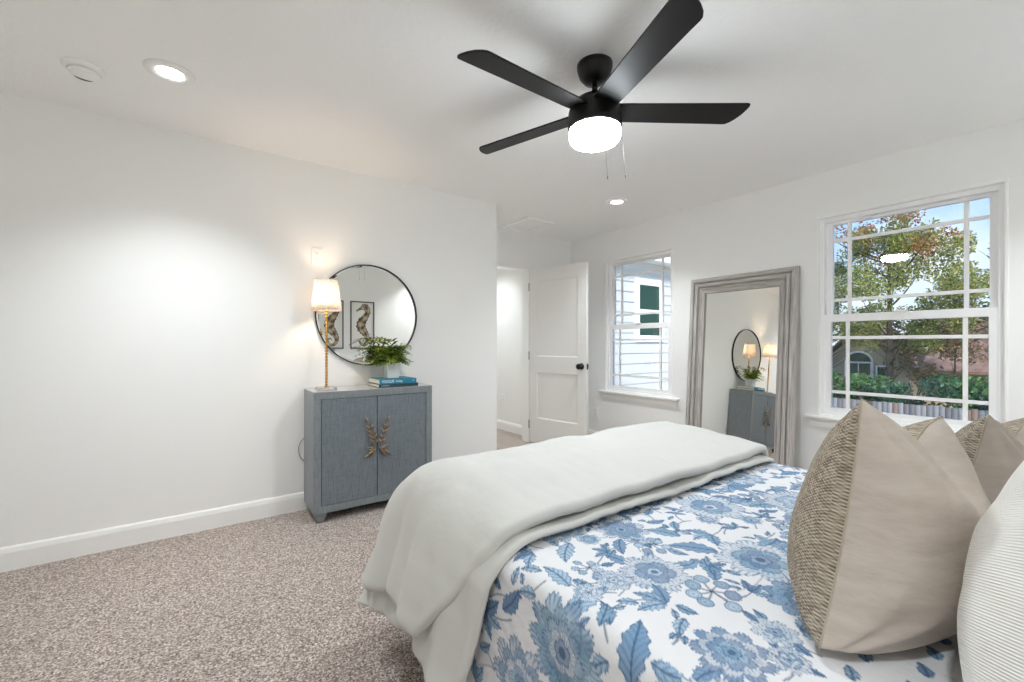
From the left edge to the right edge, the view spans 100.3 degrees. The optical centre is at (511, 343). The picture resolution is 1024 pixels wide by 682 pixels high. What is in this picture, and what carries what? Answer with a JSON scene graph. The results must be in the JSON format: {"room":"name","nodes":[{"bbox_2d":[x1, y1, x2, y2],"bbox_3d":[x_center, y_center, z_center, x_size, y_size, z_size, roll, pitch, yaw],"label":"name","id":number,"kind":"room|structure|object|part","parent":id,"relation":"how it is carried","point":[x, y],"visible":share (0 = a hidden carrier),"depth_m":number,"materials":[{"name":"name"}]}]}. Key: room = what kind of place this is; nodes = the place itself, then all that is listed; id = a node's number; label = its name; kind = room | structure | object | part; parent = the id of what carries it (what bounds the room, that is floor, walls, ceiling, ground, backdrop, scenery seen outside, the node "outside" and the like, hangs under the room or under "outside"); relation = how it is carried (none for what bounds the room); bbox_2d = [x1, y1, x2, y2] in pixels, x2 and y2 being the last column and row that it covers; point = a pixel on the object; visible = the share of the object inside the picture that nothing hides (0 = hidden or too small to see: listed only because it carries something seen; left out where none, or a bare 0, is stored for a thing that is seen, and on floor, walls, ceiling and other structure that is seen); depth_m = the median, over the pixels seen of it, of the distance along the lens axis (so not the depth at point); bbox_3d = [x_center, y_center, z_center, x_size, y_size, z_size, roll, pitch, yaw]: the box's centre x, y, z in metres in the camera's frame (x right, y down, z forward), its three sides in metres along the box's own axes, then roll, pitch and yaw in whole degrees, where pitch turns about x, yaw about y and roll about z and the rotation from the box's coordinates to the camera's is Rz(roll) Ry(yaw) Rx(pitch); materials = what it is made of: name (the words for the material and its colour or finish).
{"room":"bedroom","nodes":[
{"label":"bedroom","id":0,"kind":"room"},
{"bbox_2d":[0,91,496,547],"bbox_3d":[-1.950,-0.060,3.124,3.887,2.440,0.792,0,0,-36],"label":"wall","id":1,"kind":"structure","parent":0,"point":[161,344],"depth_m":2.60,"materials":[{"name":"white paint"}]},
{"bbox_2d":[0,492,307,572],"bbox_3d":[-1.714,1.099,2.797,3.887,0.122,0.014,0,0,-36],"label":"baseboard","id":2,"kind":"structure","parent":1,"relation":"attached to","point":[20,556],"depth_m":2.47,"materials":[{"name":"white"}]},
{"bbox_2d":[311,247,321,264],"bbox_3d":[-1.387,-0.622,3.035,0.072,0.116,0.009,0,0,-36],"label":"wall outlet","id":3,"kind":"object","parent":1,"relation":"attached to","point":[316,253],"visible":1,"depth_m":3.03,"materials":[{"name":"white plastic"}]},
{"bbox_2d":[315,264,416,364],"bbox_3d":[-1.085,-0.215,3.244,0.762,0.762,0.022,0,0,-36],"label":"round mirror","id":4,"kind":"object","parent":1,"relation":"attached to","point":[375,301],"visible":0.7,"depth_m":3.23,"materials":[{"name":"black metal"}]},
{"bbox_2d":[0,428,533,681],"bbox_3d":[-0.723,1.220,2.776,5.770,0.120,6.650,0,0,-36],"label":"floor","id":5,"kind":"structure","parent":0,"point":[274,598],"depth_m":1.84,"materials":[{"name":"carpet"}]},
{"bbox_2d":[304,383,431,522],"bbox_3d":[-1.016,0.736,3.076,0.820,0.848,0.343,0,0,-36],"label":"base cabinet","id":6,"kind":"object","parent":5,"relation":"on","point":[361,442],"visible":0.91,"depth_m":2.90,"materials":[{"name":"grey"}]},
{"bbox_2d":[298,279,341,460],"bbox_3d":[-1.325,0.200,2.917,0.309,1.264,0.197,0,0,-4],"label":"table lamp","id":7,"kind":"object","parent":6,"relation":"on","point":[326,294],"visible":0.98,"depth_m":2.86,"materials":[{"name":"white fabric"}]},
{"bbox_3d":[-1.269,0.021,2.921,0.032,0.550,0.032,0,0,-36],"label":"stem","id":8,"kind":"part","parent":7,"relation":"part of","materials":[{"name":"gold metal"}]},
{"bbox_3d":[-1.269,-0.328,2.921,0.197,0.208,0.197,0,0,-36],"label":"lamp shade","id":9,"kind":"part","parent":7,"relation":"part of","materials":[{"name":"white fabric"}]},
{"bbox_3d":[-1.250,1.129,2.783,0.074,0.062,0.062,0,0,-36],"label":"leg","id":10,"kind":"part","parent":6,"relation":"part of","materials":[{"name":"grey wood"}]},
{"bbox_3d":[-1.085,0.707,2.860,0.358,0.685,0.015,0,0,-36],"label":"door","id":11,"kind":"part","parent":6,"relation":"part of","materials":[{"name":"wood"}]},
{"bbox_3d":[-0.969,0.641,2.918,0.103,0.285,0.030,0,0,-36],"label":"branch handle","id":12,"kind":"part","parent":6,"relation":"part of","materials":[{"name":"brown metal"}]},
{"bbox_3d":[-0.882,0.641,2.980,0.103,0.285,0.030,0,0,-36],"label":"branch handle","id":13,"kind":"part","parent":6,"relation":"part of","materials":[{"name":"brown metal"}]},
{"bbox_2d":[368,382,417,387],"bbox_3d":[-0.890,0.300,3.188,0.294,0.022,0.256,0,0,-36],"label":"book","id":14,"kind":"object","parent":6,"relation":"on","point":[369,383],"visible":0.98,"depth_m":3.09,"materials":[{"name":"paper"}]},
{"bbox_2d":[369,376,415,384],"bbox_3d":[-0.894,0.273,3.188,0.276,0.034,0.251,0,0,-36],"label":"book","id":15,"kind":"object","parent":14,"relation":"on","point":[402,379],"visible":1,"depth_m":3.11,"materials":[{"name":"teal paper"}]},
{"bbox_2d":[362,336,412,377],"bbox_3d":[-0.904,0.100,3.155,0.411,0.310,0.286,0,0,-36],"label":"potted fern","id":16,"kind":"object","parent":15,"relation":"on","point":[391,360],"visible":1,"depth_m":3.13,"materials":[{"name":"green plant"}]},
{"bbox_2d":[383,363,399,377],"bbox_3d":[-0.902,0.199,3.195,0.100,0.112,0.100,0,0,-36],"label":"pot","id":17,"kind":"object","parent":15,"relation":"on","point":[392,371],"depth_m":3.16,"materials":[{"name":"white ceramic"}]},
{"bbox_3d":[-0.790,0.707,3.073,0.360,0.685,0.015,0,0,-36],"label":"door","id":18,"kind":"part","parent":6,"relation":"part of","materials":[{"name":"wood"}]},
{"bbox_2d":[404,462,962,681],"bbox_3d":[0.782,0.840,1.249,1.556,0.615,1.953,0,0,-36],"label":"coverlet","id":19,"kind":"object","parent":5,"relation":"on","point":[693,584],"visible":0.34,"depth_m":0.95,"materials":[{"name":"blue fabric"}]},
{"bbox_2d":[358,421,774,681],"bbox_3d":[0.364,0.708,1.832,1.859,0.597,0.813,0,0,-36],"label":"duvet","id":20,"kind":"object","parent":19,"relation":"on","point":[448,529],"visible":0.96,"depth_m":1.34,"materials":[{"name":"grey fabric"}]},
{"bbox_2d":[787,399,990,654],"bbox_3d":[0.750,0.314,0.853,0.519,0.437,0.285,0,0,-36],"label":"throw pillow","id":21,"kind":"object","parent":19,"relation":"on","point":[885,515],"visible":0.87,"depth_m":0.72,"materials":[{"name":"beige fabric"}]},
{"bbox_3d":[0.719,0.314,0.895,0.518,0.437,0.178,0,0,-36],"label":"panel","id":22,"kind":"part","parent":21,"relation":"part of","materials":[{"name":"beige fabric"}]},
{"bbox_2d":[955,414,1023,503],"bbox_3d":[1.243,0.347,1.125,0.484,0.370,0.260,0,0,-36],"label":"throw pillow","id":23,"kind":"object","parent":19,"relation":"on","point":[995,449],"visible":0.23,"depth_m":0.98,"materials":[{"name":"beige fabric"}]},
{"bbox_3d":[1.223,0.347,1.159,0.491,0.369,0.177,0,0,-31],"label":"panel","id":24,"kind":"part","parent":23,"relation":"part of","materials":[{"name":"beige fabric"}]},
{"bbox_2d":[957,460,1023,681],"bbox_3d":[0.830,0.309,0.609,0.645,0.444,0.250,0,0,-38],"label":"bed pillow","id":25,"kind":"object","parent":19,"relation":"on","point":[990,612],"visible":1,"depth_m":0.53,"materials":[{"name":"white fabric"}]},
{"bbox_2d":[685,266,799,466],"bbox_3d":[1.919,0.279,3.654,0.179,1.763,0.915,0,0,-34],"label":"floor mirror","id":26,"kind":"object","parent":5,"relation":"on","point":[743,344],"visible":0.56,"depth_m":3.60,"materials":[{"name":"silver metal"}]},
{"bbox_2d":[701,287,778,458],"bbox_3d":[1.934,0.280,3.665,0.005,1.485,0.635,5,-3,-34],"label":"mirror glass","id":27,"kind":"object","parent":26,"relation":"attached to","point":[740,370],"depth_m":3.64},
{"bbox_2d":[497,268,521,424],"bbox_3d":[-0.764,-0.060,5.655,2.170,2.440,1.930,0,0,-36],"label":"wall","id":28,"kind":"structure","parent":0,"point":[509,282],"depth_m":5.62,"materials":[{"name":"white paint"}]},
{"bbox_2d":[497,419,521,434],"bbox_3d":[-0.274,1.099,5.946,0.014,0.122,1.830,0,0,-36],"label":"baseboard","id":29,"kind":"structure","parent":28,"relation":"attached to","point":[503,425],"depth_m":5.60,"materials":[{"name":"white"}]},
{"bbox_2d":[0,0,1023,241],"bbox_3d":[-0.723,-1.340,2.776,5.770,0.120,6.650,0,0,-36],"label":"ceiling","id":30,"kind":"structure","parent":0,"point":[375,88],"depth_m":2.11,"materials":[{"name":"white paint"}]},
{"bbox_2d":[60,57,106,81],"bbox_3d":[-1.988,-1.262,1.984,0.152,0.036,0.152,0,0,-36],"label":"smoke detector","id":31,"kind":"object","parent":30,"relation":"attached to","point":[81,69],"visible":1,"depth_m":1.96,"materials":[{"name":"white plastic"}]},
{"bbox_2d":[143,58,195,84],"bbox_3d":[-1.613,-1.275,2.013,0.196,0.010,0.196,0,0,-36],"label":"recessed light","id":32,"kind":"object","parent":30,"relation":"in","point":[168,71],"visible":1,"depth_m":2.00,"materials":[{"name":"white plastic"}]},
{"bbox_2d":[501,216,552,232],"bbox_3d":[0.160,-1.272,4.586,0.350,0.017,0.465,0,0,-36],"label":"ceiling vent","id":33,"kind":"object","parent":30,"relation":"in","point":[527,224],"visible":1,"depth_m":4.57,"materials":[{"name":"white plastic"}]},
{"bbox_2d":[457,0,749,178],"bbox_3d":[0.338,-1.016,1.801,1.319,0.528,0.873,0,0,18],"label":"ceiling fan","id":34,"kind":"object","parent":30,"relation":"hanging from","point":[595,118],"visible":1,"depth_m":1.85,"materials":[{"name":"black metal"}]},
{"bbox_3d":[0.067,-1.062,1.724,0.593,0.032,0.132,0,0,-36],"label":"blade","id":35,"kind":"part","parent":34,"relation":"part of","materials":[{"name":"black wood"}]},
{"bbox_3d":[0.057,-1.062,2.193,0.593,0.033,0.130,0,0,37],"label":"blade","id":36,"kind":"part","parent":34,"relation":"part of","materials":[{"name":"black wood"}]},
{"bbox_2d":[569,117,620,151],"bbox_3d":[0.381,-0.950,1.965,0.234,0.061,0.234,0,0,-36],"label":"diffuser","id":37,"kind":"object","parent":34,"relation":"attached to","point":[586,134],"depth_m":1.90,"materials":[{"name":"white glass"}]},
{"bbox_3d":[0.492,-1.062,1.585,0.130,0.033,0.593,0,0,-15],"label":"blade","id":38,"kind":"part","parent":34,"relation":"part of","materials":[{"name":"black wood"}]},
{"bbox_3d":[0.776,-1.062,1.975,0.593,0.033,0.130,0,0,0],"label":"blade","id":39,"kind":"part","parent":34,"relation":"part of","materials":[{"name":"black wood"}]},
{"bbox_2d":[606,198,627,205],"bbox_3d":[0.946,-1.275,3.849,0.196,0.010,0.196,0,0,-36],"label":"recessed light","id":40,"kind":"object","parent":30,"relation":"in","point":[615,201],"visible":1,"depth_m":3.84,"materials":[{"name":"white plastic"}]},
{"bbox_2d":[497,228,570,269],"bbox_3d":[0.070,-0.060,4.992,1.593,2.440,0.120,0,0,-36],"label":"wall","id":41,"kind":"structure","parent":0,"point":[516,249],"depth_m":5.02,"materials":[{"name":"white paint"}]},
{"bbox_2d":[497,264,529,441],"bbox_3d":[-0.152,0.140,4.832,0.800,2.040,0.130,0,0,-36],"label":"trim","id":42,"kind":"structure","parent":41,"relation":"attached to","point":[525,271],"depth_m":5.05,"materials":[{"name":"white wood"}]},
{"bbox_2d":[528,262,588,442],"bbox_3d":[0.499,0.146,4.743,0.802,2.003,0.176,0,0,44],"label":"door","id":43,"kind":"structure","parent":41,"relation":"in","point":[558,295],"depth_m":4.72,"materials":[{"name":"white paint"}]},
{"bbox_3d":[0.743,0.242,4.510,0.068,0.068,0.176,0,0,44],"label":"knob","id":44,"kind":"part","parent":43,"relation":"part of","materials":[{"name":"black metal"}]},
{"bbox_2d":[615,257,670,389],"bbox_3d":[2.568,0.810,8.344,6.080,6.500,1.260,0,0,-36],"label":"wall","id":45,"kind":"structure","parent":0,"point":[637,358],"depth_m":7.79,"materials":[{"name":"grey"}]},
{"bbox_2d":[634,277,663,341],"bbox_3d":[2.570,-0.615,7.982,0.840,1.170,0.050,0,0,-36],"label":"window","id":46,"kind":"structure","parent":45,"relation":"in","point":[648,292],"depth_m":7.94,"materials":[{"name":"white plastic"}]},
{"bbox_3d":[2.570,-0.615,7.982,0.600,0.930,0.003,0,0,-36],"label":"pane","id":47,"kind":"part","parent":46,"relation":"part of","materials":[{"name":"clear glass"}]},
{"bbox_3d":[2.569,-0.615,7.984,0.660,0.990,0.035,0,0,-36],"label":"sash","id":48,"kind":"part","parent":46,"relation":"part of","materials":[{"name":"white plastic"}]},
{"bbox_2d":[571,118,1023,469],"bbox_3d":[1.557,-0.060,4.418,0.150,2.440,6.650,0,0,-36],"label":"wall","id":49,"kind":"structure","parent":0,"point":[775,227],"depth_m":3.33,"materials":[{"name":"white paint"}]},
{"bbox_2d":[588,429,597,434],"bbox_3d":[2.046,1.099,3.599,0.014,0.122,4.450,0,0,-36],"label":"baseboard","id":50,"kind":"structure","parent":49,"relation":"attached to","point":[590,432],"depth_m":5.12,"materials":[{"name":"white"}]},
{"bbox_2d":[593,407,597,416],"bbox_3d":[0.993,0.813,5.065,0.009,0.116,0.072,0,0,-36],"label":"wall outlet","id":51,"kind":"object","parent":49,"relation":"attached to","point":[595,409],"visible":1,"depth_m":5.06,"materials":[{"name":"white plastic"}]},
{"bbox_2d":[598,247,679,407],"bbox_3d":[1.382,-0.164,4.622,0.195,1.588,1.025,0,0,-36],"label":"window","id":52,"kind":"structure","parent":49,"relation":"in","point":[660,397],"depth_m":4.64,"materials":[{"name":"white wood"}]},
{"bbox_3d":[1.334,0.552,4.587,0.075,0.022,1.025,0,0,-36],"label":"sill","id":53,"kind":"part","parent":52,"relation":"part of","materials":[{"name":"white"}]},
{"bbox_3d":[1.377,0.155,4.618,0.032,0.743,0.813,0,0,-36],"label":"sash","id":54,"kind":"part","parent":52,"relation":"part of","materials":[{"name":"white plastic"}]},
{"bbox_3d":[1.409,-0.548,4.641,0.030,0.768,0.813,0,0,-36],"label":"sash","id":55,"kind":"part","parent":52,"relation":"part of","materials":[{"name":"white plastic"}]},
{"bbox_2d":[804,177,1008,432],"bbox_3d":[2.634,-0.164,2.884,0.195,1.588,1.088,0,0,-36],"label":"window","id":56,"kind":"structure","parent":49,"relation":"in","point":[828,416],"depth_m":2.78,"materials":[{"name":"white wood"}]},
{"bbox_3d":[2.585,0.552,2.849,0.075,0.022,1.088,0,0,-36],"label":"sill","id":57,"kind":"part","parent":56,"relation":"part of","materials":[{"name":"white"}]},
{"bbox_3d":[2.628,0.155,2.880,0.032,0.743,0.876,0,0,-36],"label":"sash","id":58,"kind":"part","parent":56,"relation":"part of","materials":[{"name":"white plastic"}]},
{"bbox_3d":[2.660,-0.548,2.903,0.030,0.768,0.876,0,0,-36],"label":"sash","id":59,"kind":"part","parent":56,"relation":"part of","materials":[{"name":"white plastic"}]},
{"label":"outside","id":60,"kind":"structure","parent":0,"visible":0},
{"bbox_3d":[21.226,4.210,33.771,66.080,0.300,90.000,0,0,-36],"label":"ground","id":61,"kind":"structure","parent":60,"visible":0},
{"bbox_2d":[833,370,845,397],"bbox_3d":[14.914,2.489,21.018,2.271,3.158,2.785,0,0,-36],"label":"shrub","id":62,"kind":"object","parent":61,"relation":"on","point":[834,374],"visible":0.05,"depth_m":20.24,"materials":[{"name":"green plant"}]},
{"bbox_2d":[833,260,854,367],"bbox_3d":[18.579,-0.433,25.514,3.729,8.995,4.102,0,0,-36],"label":"tree","id":63,"kind":"object","parent":61,"relation":"on","point":[838,303],"visible":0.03,"depth_m":25.43,"materials":[{"name":"green plant"}]},
{"bbox_2d":[833,372,896,400],"bbox_3d":[15.623,2.675,19.392,2.267,2.791,3.197,0,0,-36],"label":"shrub","id":64,"kind":"object","parent":61,"relation":"on","point":[856,379],"visible":0.27,"depth_m":18.80,"materials":[{"name":"green plant"}]},
{"bbox_2d":[869,320,920,384],"bbox_3d":[20.071,1.339,22.459,2.856,5.451,2.200,0,0,-36],"label":"tree","id":65,"kind":"object","parent":61,"relation":"on","point":[897,324],"visible":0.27,"depth_m":22.38,"materials":[{"name":"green plant"}]},
{"bbox_2d":[859,373,957,405],"bbox_3d":[16.331,2.612,17.743,2.231,2.918,3.288,0,0,-36],"label":"shrub","id":66,"kind":"object","parent":61,"relation":"on","point":[935,384],"visible":0.35,"depth_m":17.19,"materials":[{"name":"green plant"}]},
{"bbox_2d":[833,318,988,407],"bbox_3d":[27.906,1.285,23.794,10.900,5.550,36.000,0,0,-36],"label":"house","id":67,"kind":"structure","parent":61,"relation":"on","point":[860,362],"depth_m":23.98,"materials":[{"name":"beige"}]},
{"bbox_3d":[20.724,1.295,24.894,0.070,1.730,2.180,0,0,-36],"label":"arched window trim","id":68,"kind":"part","parent":67,"relation":"part of","materials":[{"name":"white plastic"}]},
{"bbox_2d":[833,398,988,420],"bbox_3d":[13.795,3.135,17.347,0.076,1.789,20.030,0,0,-36],"label":"wooden fence","id":69,"kind":"object","parent":61,"relation":"on","point":[899,408],"visible":0.09,"depth_m":15.67,"materials":[{"name":"grey wood"}]},
{"bbox_2d":[833,210,989,382],"bbox_3d":[18.736,-1.548,21.167,5.833,11.225,6.932,0,0,-3],"label":"tree","id":70,"kind":"object","parent":61,"relation":"on","point":[906,242],"visible":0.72,"depth_m":20.17,"materials":[{"name":"green plant"}]},
{"bbox_2d":[894,306,988,398],"bbox_3d":[21.241,1.071,20.966,3.968,5.987,4.834,0,0,32],"label":"tree","id":71,"kind":"object","parent":61,"relation":"on","point":[951,345],"visible":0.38,"depth_m":20.80,"materials":[{"name":"green plant"}]},
{"bbox_2d":[919,373,988,409],"bbox_3d":[17.825,2.598,16.653,2.110,2.944,3.018,0,0,-36],"label":"shrub","id":72,"kind":"object","parent":61,"relation":"on","point":[977,394],"visible":0.21,"depth_m":16.28,"materials":[{"name":"green plant"}]},
{"bbox_2d":[955,242,989,333],"bbox_3d":[18.528,-0.285,14.787,3.540,8.697,4.487,0,0,-36],"label":"tree","id":73,"kind":"object","parent":61,"relation":"on","point":[981,302],"visible":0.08,"depth_m":16.05,"materials":[{"name":"green plant"}]},
{"bbox_2d":[977,388,988,410],"bbox_3d":[18.638,2.603,15.007,3.265,2.935,1.951,0,0,39],"label":"shrub","id":74,"kind":"object","parent":61,"relation":"on","point":[983,407],"visible":0.02,"depth_m":15.68,"materials":[{"name":"green plant"}]}
]}

